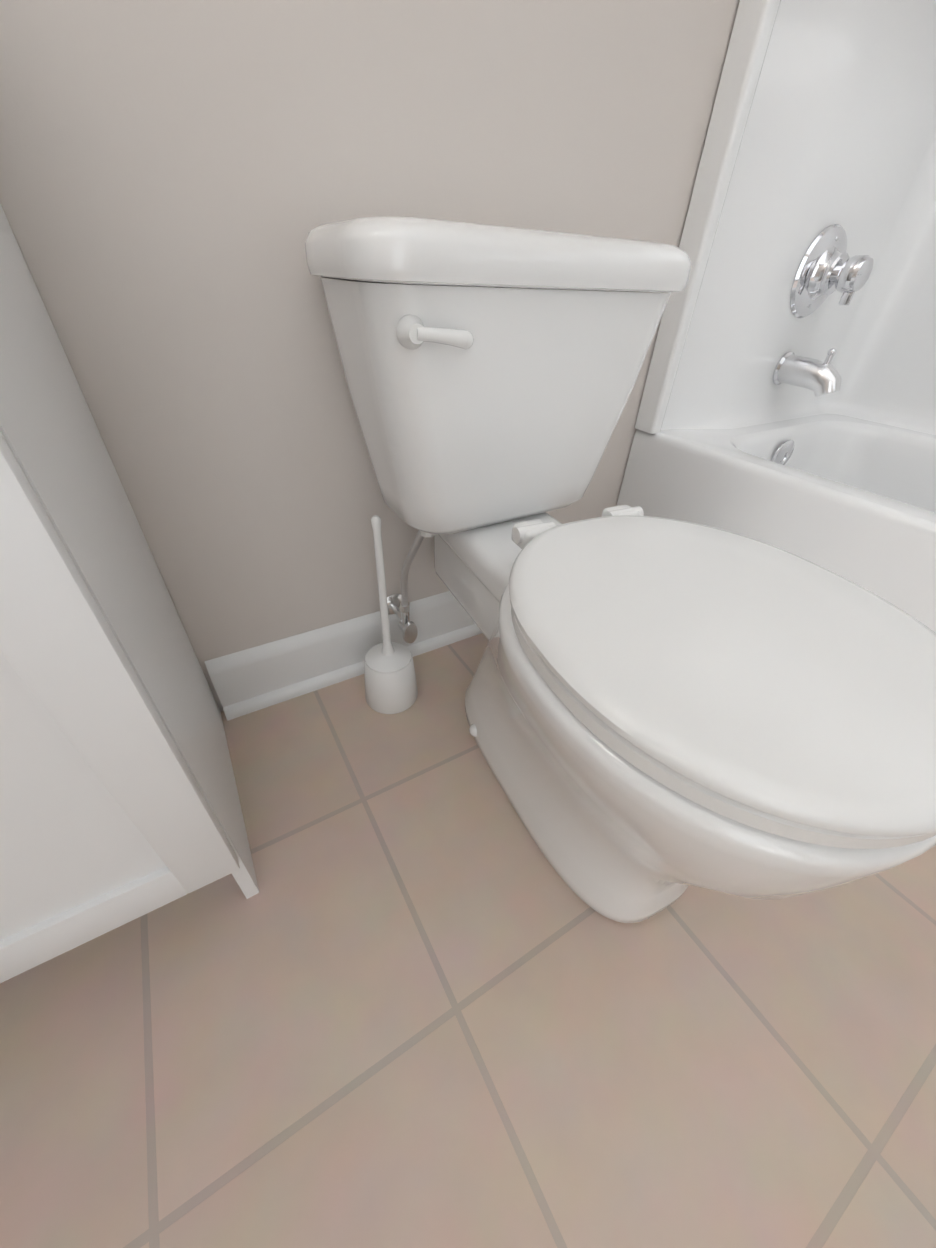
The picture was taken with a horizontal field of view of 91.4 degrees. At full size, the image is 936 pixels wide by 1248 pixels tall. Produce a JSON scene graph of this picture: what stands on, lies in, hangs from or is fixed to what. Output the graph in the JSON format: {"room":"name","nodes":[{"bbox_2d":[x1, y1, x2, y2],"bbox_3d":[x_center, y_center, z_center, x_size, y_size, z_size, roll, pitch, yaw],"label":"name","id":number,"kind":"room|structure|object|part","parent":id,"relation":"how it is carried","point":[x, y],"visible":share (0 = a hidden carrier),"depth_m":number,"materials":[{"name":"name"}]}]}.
{"room":"bathroom","nodes":[
{"label":"bathroom","id":0,"kind":"room"},
{"bbox_2d":[0,0,739,711],"bbox_3d":[-0.041,-0.947,0.372,2.640,2.500,0.100,-18,42,-25],"label":"wall","id":1,"kind":"structure","parent":0,"point":[180,180],"depth_m":0.57,"materials":[{"name":"white paint"}]},
{"bbox_2d":[204,591,481,720],"bbox_3d":[-0.046,-0.011,1.022,0.946,0.126,0.029,-18,42,-25],"label":"baseboard","id":2,"kind":"structure","parent":1,"relation":"attached to","point":[251,680],"depth_m":0.90,"materials":[{"name":"white wood"}]},
{"bbox_2d":[387,530,435,642],"bbox_3d":[-0.114,-0.084,0.844,0.060,0.275,0.127,-23,44,-30],"label":"water supply line","id":3,"kind":"object","parent":1,"relation":"attached to","point":[399,605],"visible":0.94,"depth_m":0.88,"materials":[{"name":"silver metal"}]},
{"bbox_2d":[0,633,935,1247],"bbox_3d":[0.433,0.597,0.445,2.640,0.100,2.150,-18,42,-25],"label":"floor","id":4,"kind":"structure","parent":0,"point":[416,991],"depth_m":0.51,"materials":[{"name":"beige tile"}]},
{"bbox_2d":[0,204,258,982],"bbox_3d":[-0.569,-0.026,0.227,0.626,1.077,0.547,-18,42,-25],"label":"bathroom vanity","id":5,"kind":"object","parent":4,"relation":"on","point":[120,805],"visible":1,"depth_m":0.40,"materials":[{"name":"white wood"}]},
{"bbox_2d":[364,515,417,713],"bbox_3d":[-0.145,-0.009,0.801,0.104,0.384,0.104,-18,42,-25],"label":"toilet brush","id":6,"kind":"object","parent":4,"relation":"on","point":[390,680],"visible":1,"depth_m":0.84,"materials":[{"name":"white plastic"}]},
{"bbox_2d":[305,216,935,922],"bbox_3d":[0.172,-0.048,0.595,0.468,0.720,0.753,-18,42,-25],"label":"toilet","id":7,"kind":"object","parent":4,"relation":"on","point":[663,714],"visible":1,"depth_m":0.45,"materials":[{"name":"white ceramic"}]},
{"bbox_3d":[-0.031,-0.297,0.467,0.078,0.030,0.030,-18,42,-25],"label":"lever handle","id":8,"kind":"part","parent":7,"relation":"part of","materials":[{"name":"white plastic"}]},
{"bbox_3d":[0.043,-0.315,0.678,0.440,0.302,0.208,-18,42,-25],"label":"tank","id":9,"kind":"part","parent":7,"relation":"part of","materials":[{"name":"white ceramic"}]},
{"bbox_3d":[0.052,-0.453,0.567,0.468,0.052,0.231,-18,42,-25],"label":"tank lid","id":10,"kind":"part","parent":7,"relation":"part of","materials":[{"name":"white ceramic"}]},
{"bbox_3d":[0.228,-0.009,0.453,0.374,0.045,0.463,-18,42,-25],"label":"seat lid","id":11,"kind":"part","parent":7,"relation":"part of","materials":[{"name":"white plastic"}]},
{"bbox_2d":[616,0,935,632],"bbox_3d":[1.092,-0.537,0.348,0.737,1.865,1.519,-18,42,-25],"label":"tub","id":12,"kind":"object","parent":4,"relation":"on","point":[788,402],"visible":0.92,"depth_m":0.89,"materials":[{"name":"white"}]}
]}

